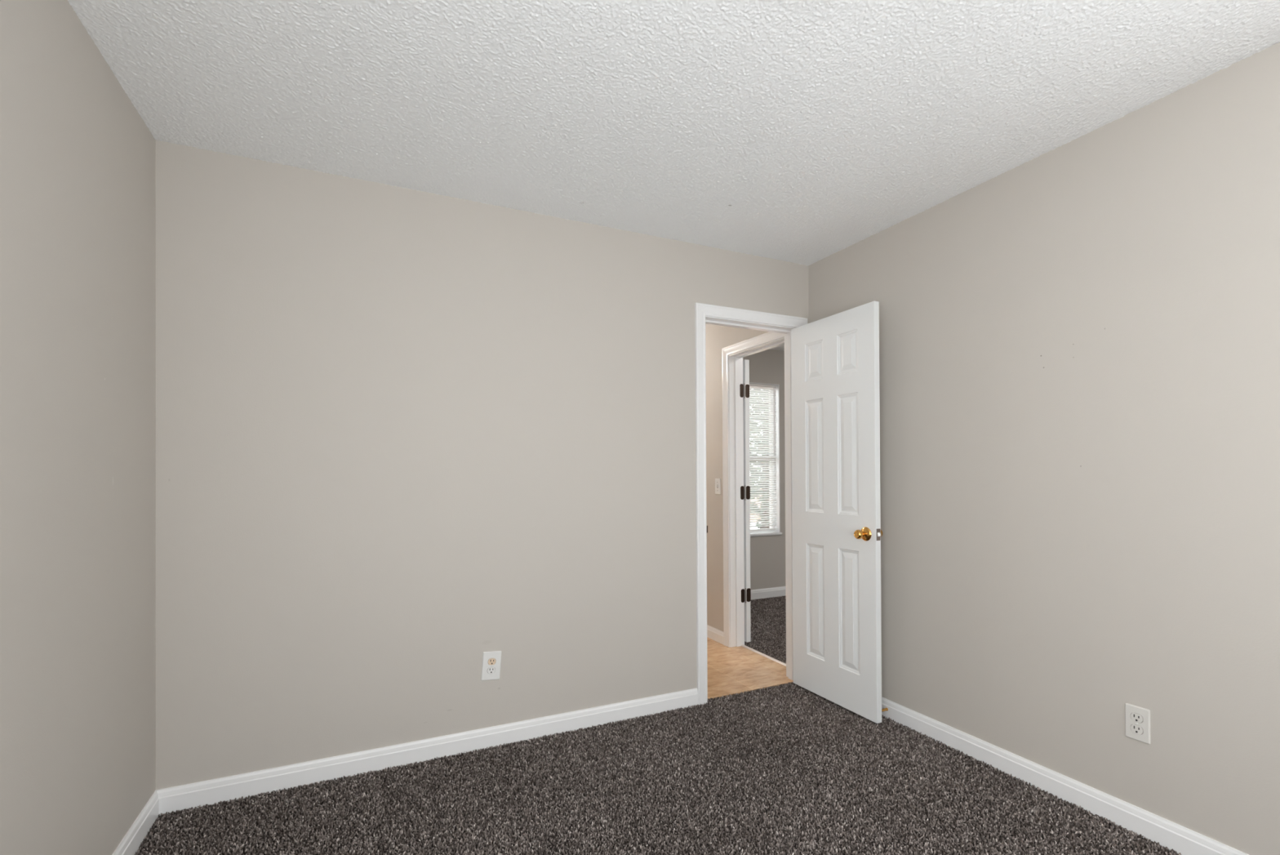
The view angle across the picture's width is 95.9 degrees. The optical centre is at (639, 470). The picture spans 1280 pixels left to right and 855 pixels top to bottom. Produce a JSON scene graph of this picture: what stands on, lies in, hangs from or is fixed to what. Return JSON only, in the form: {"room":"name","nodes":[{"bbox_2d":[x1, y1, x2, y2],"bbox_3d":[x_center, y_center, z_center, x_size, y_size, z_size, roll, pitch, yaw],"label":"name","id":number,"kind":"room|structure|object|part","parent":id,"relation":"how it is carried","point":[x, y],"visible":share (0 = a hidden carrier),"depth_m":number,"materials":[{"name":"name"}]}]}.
{"room":"empty bedroom","nodes":[
{"label":"empty bedroom","id":0,"kind":"room"},
{"bbox_2d":[0,0,155,854],"bbox_3d":[-1.010,-0.024,0.379,0.115,2.590,3.980,0,0,-25],"label":"wall","id":1,"kind":"structure","parent":0,"point":[77,459],"depth_m":1.51,"materials":[{"name":"beige paint"}]},
{"bbox_2d":[111,789,159,854],"bbox_3d":[-0.947,1.188,0.400,0.013,0.092,3.750,0,0,-25],"label":"baseboard","id":2,"kind":"structure","parent":1,"relation":"attached to","point":[130,843],"depth_m":1.92,"materials":[{"name":"white wood"}]},
{"bbox_2d":[155,140,808,789],"bbox_3d":[-0.353,-0.014,2.828,3.169,2.590,0.115,0,0,-25],"label":"wall","id":3,"kind":"structure","parent":0,"point":[404,437],"depth_m":2.46,"materials":[{"name":"beige paint"}]},
{"bbox_2d":[155,687,697,815],"bbox_3d":[-0.724,1.199,2.573,2.275,0.092,0.013,0,0,-25],"label":"baseboard","id":4,"kind":"structure","parent":3,"relation":"attached to","point":[211,791],"depth_m":2.44,"materials":[{"name":"white wood"}]},
{"bbox_2d":[480,650,502,679],"bbox_3d":[-0.669,0.879,2.603,0.092,0.133,0.008,0,0,-25],"label":"electrical outlet","id":5,"kind":"object","parent":3,"relation":"attached to","point":[491,660],"visible":1,"depth_m":2.60,"materials":[{"name":"white plastic"}]},
{"bbox_2d":[487,666,495,673],"bbox_3d":[-0.669,0.898,2.600,0.034,0.029,0.003,0,0,-25],"label":"receptacle","id":6,"kind":"object","parent":5,"relation":"attached to","point":[490,669],"depth_m":2.60,"materials":[{"name":"white plastic"}]},
{"bbox_2d":[488,657,495,664],"bbox_3d":[-0.667,0.859,2.602,0.034,0.029,0.003,0,0,-25],"label":"receptacle","id":7,"kind":"object","parent":5,"relation":"attached to","point":[491,660],"depth_m":2.60,"materials":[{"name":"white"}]},
{"bbox_2d":[694,302,807,705],"bbox_3d":[0.512,0.177,3.615,0.854,2.134,0.833,0,0,-25],"label":"door frame","id":8,"kind":"structure","parent":3,"relation":"attached to","point":[704,313],"depth_m":3.44,"materials":[{"name":"white wood"}]},
{"bbox_2d":[791,301,882,723],"bbox_3d":[1.024,0.200,3.067,0.158,2.040,0.626,0,0,-25],"label":"door","id":9,"kind":"structure","parent":3,"relation":"in","point":[837,531],"depth_m":3.02,"materials":[{"name":"white paint"}]},
{"bbox_3d":[1.078,0.311,2.827,0.051,0.046,0.046,0,0,-25],"label":"knob","id":10,"kind":"part","parent":9,"relation":"part of","materials":[{"name":"gold metal"}]},
{"bbox_3d":[1.153,0.309,2.795,0.025,0.057,0.001,0,0,-25],"label":"latch plate","id":11,"kind":"part","parent":9,"relation":"part of","materials":[{"name":"silver metal"}]},
{"bbox_2d":[139,596,1169,854],"bbox_3d":[1.117,1.258,3.138,6.315,0.056,7.165,0,0,-25],"label":"floor","id":12,"kind":"structure","parent":0,"point":[668,782],"depth_m":2.20,"materials":[{"name":"grey"}]},
{"bbox_2d":[133,681,1182,854],"bbox_3d":[0.418,1.223,1.071,3.043,0.015,3.784,0,0,-25],"label":"carpet","id":13,"kind":"object","parent":12,"relation":"on","point":[900,744],"visible":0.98,"depth_m":2.15,"materials":[{"name":"grey carpet"}]},
{"bbox_2d":[741,644,786,666],"bbox_3d":[0.855,1.231,3.815,0.022,0.008,0.618,0,0,-25],"label":"threshold","id":14,"kind":"object","parent":12,"relation":"on","point":[742,645],"visible":0.65,"depth_m":3.86,"materials":[{"name":"white wood"}]},
{"bbox_2d":[744,595,786,663],"bbox_3d":[2.377,1.231,4.238,3.108,0.015,3.557,0,0,-25],"label":"carpet","id":15,"kind":"object","parent":12,"relation":"on","point":[771,605],"visible":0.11,"depth_m":4.59,"materials":[{"name":"grey carpet"}]},
{"bbox_2d":[67,0,1279,351],"bbox_3d":[1.420,-1.276,2.620,6.430,0.124,5.935,0,0,-25],"label":"ceiling","id":16,"kind":"structure","parent":0,"point":[798,131],"depth_m":1.85,"materials":[{"name":"white paint"}]},
{"bbox_2d":[705,323,768,631],"bbox_3d":[0.274,-0.005,4.949,0.115,2.590,3.188,0,0,-25],"label":"wall","id":17,"kind":"structure","parent":0,"point":[717,337],"depth_m":4.23,"materials":[{"name":"beige paint"}]},
{"bbox_2d":[706,624,724,644],"bbox_3d":[0.071,1.206,5.233,0.013,0.092,2.484,0,0,-25],"label":"baseboard","id":18,"kind":"structure","parent":17,"relation":"attached to","point":[713,633],"depth_m":4.21,"materials":[{"name":"white wood"}]},
{"bbox_2d":[715,478,720,493],"bbox_3d":[0.561,0.113,4.191,0.014,0.114,0.070,0,0,-25],"label":"light switch","id":19,"kind":"object","parent":17,"relation":"attached to","point":[717,481],"visible":1,"depth_m":4.19,"materials":[{"name":"white plastic"}]},
{"bbox_2d":[739,359,751,641],"bbox_3d":[0.638,0.215,4.395,0.083,2.016,0.618,0,0,-22],"label":"door","id":20,"kind":"structure","parent":17,"relation":"in","point":[744,387],"depth_m":4.13,"materials":[{"name":"white paint"}]},
{"bbox_2d":[742,349,786,599],"bbox_3d":[1.589,-0.006,5.910,3.085,2.590,0.115,0,0,-25],"label":"wall","id":21,"kind":"structure","parent":0,"point":[767,553],"depth_m":5.71,"materials":[{"name":"grey paint"}]},
{"bbox_2d":[749,382,782,536],"bbox_3d":[0.958,-0.110,5.603,0.936,1.496,0.133,0,0,-25],"label":"window","id":22,"kind":"structure","parent":21,"relation":"in","point":[771,532],"depth_m":5.77,"materials":[{"name":"white"}]},
{"bbox_3d":[0.938,-0.121,5.646,0.842,0.040,0.024,0,0,-25],"label":"meeting rail","id":23,"kind":"part","parent":22,"relation":"part of","materials":[{"name":"white"}]},
{"bbox_2d":[749,383,777,531],"bbox_3d":[0.964,-0.130,5.580,0.880,1.440,0.038,0,0,-25],"label":"mini blind","id":24,"kind":"object","parent":22,"relation":"attached to","point":[754,386],"visible":0.39,"depth_m":5.71,"materials":[{"name":"white plastic"}]},
{"bbox_3d":[0.965,0.581,5.580,0.880,0.018,0.024,0,0,-25],"label":"rail","id":25,"kind":"part","parent":24,"relation":"part of","materials":[{"name":"white plastic"}]},
{"bbox_3d":[1.292,-0.124,5.740,0.002,1.408,0.029,0,0,-25],"label":"ladder cord","id":26,"kind":"part","parent":24,"relation":"part of","materials":[{"name":"white plastic"}]},
{"bbox_3d":[0.969,0.625,5.583,0.936,0.025,0.098,0,0,-25],"label":"sill","id":27,"kind":"part","parent":22,"relation":"part of","materials":[{"name":"white wood"}]},
{"bbox_2d":[751,586,786,599],"bbox_3d":[1.622,1.198,5.846,3.085,0.092,0.013,0,0,-25],"label":"baseboard","id":28,"kind":"structure","parent":21,"relation":"attached to","point":[757,593],"depth_m":5.67,"materials":[{"name":"white wood"}]},
{"bbox_2d":[808,42,1279,854],"bbox_3d":[1.879,-0.030,1.683,0.115,2.590,3.865,0,0,-25],"label":"wall","id":29,"kind":"structure","parent":0,"point":[1079,344],"depth_m":2.05,"materials":[{"name":"beige paint"}]},
{"bbox_2d":[881,696,1248,854],"bbox_3d":[1.802,1.183,1.701,0.013,0.092,3.750,0,0,-25],"label":"baseboard","id":30,"kind":"structure","parent":29,"relation":"attached to","point":[1171,834],"depth_m":2.14,"materials":[{"name":"white wood"}]},
{"bbox_2d":[1124,702,1150,743],"bbox_3d":[1.683,0.855,1.956,0.008,0.114,0.070,0,0,-25],"label":"electrical outlet","id":31,"kind":"object","parent":29,"relation":"attached to","point":[1137,718],"visible":1,"depth_m":1.95,"materials":[{"name":"white plastic"}]},
{"bbox_2d":[1130,724,1142,734],"bbox_3d":[1.681,0.875,1.955,0.003,0.028,0.034,0,0,-25],"label":"receptacle","id":32,"kind":"object","parent":31,"relation":"attached to","point":[1135,729],"depth_m":1.95,"materials":[{"name":"white plastic"}]},
{"bbox_2d":[1130,712,1142,722],"bbox_3d":[1.681,0.836,1.955,0.003,0.028,0.034,0,0,-25],"label":"receptacle","id":33,"kind":"object","parent":31,"relation":"attached to","point":[1135,717],"depth_m":1.95,"materials":[{"name":"white plastic"}]},
{"label":"outside","id":34,"kind":"structure","parent":0,"visible":0},
{"bbox_2d":[750,488,761,522],"bbox_3d":[3.008,1.710,15.406,100.000,0.150,100.000,0,0,-25],"label":"ground","id":35,"kind":"structure","parent":34,"point":[761,488],"depth_m":20.99,"materials":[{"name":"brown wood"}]},
{"bbox_2d":[749,388,763,502],"bbox_3d":[3.717,-1.696,20.652,4.681,6.727,4.657,0,0,-25],"label":"tree","id":36,"kind":"object","parent":35,"relation":"on","point":[752,388],"visible":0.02,"depth_m":20.15,"materials":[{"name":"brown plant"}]},
{"bbox_2d":[749,388,769,528],"bbox_3d":[3.242,-1.134,14.891,3.304,5.543,3.238,0,0,1],"label":"tree","id":37,"kind":"object","parent":35,"relation":"on","point":[749,388],"visible":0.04,"depth_m":14.59,"materials":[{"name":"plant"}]},
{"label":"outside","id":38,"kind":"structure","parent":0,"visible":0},
{"bbox_2d":[750,522,760,528],"bbox_3d":[13.716,1.607,21.416,35.500,0.019,2.700,0,0,-25],"label":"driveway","id":39,"kind":"structure","parent":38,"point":[753,527],"depth_m":16.38,"materials":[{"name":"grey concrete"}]}
]}

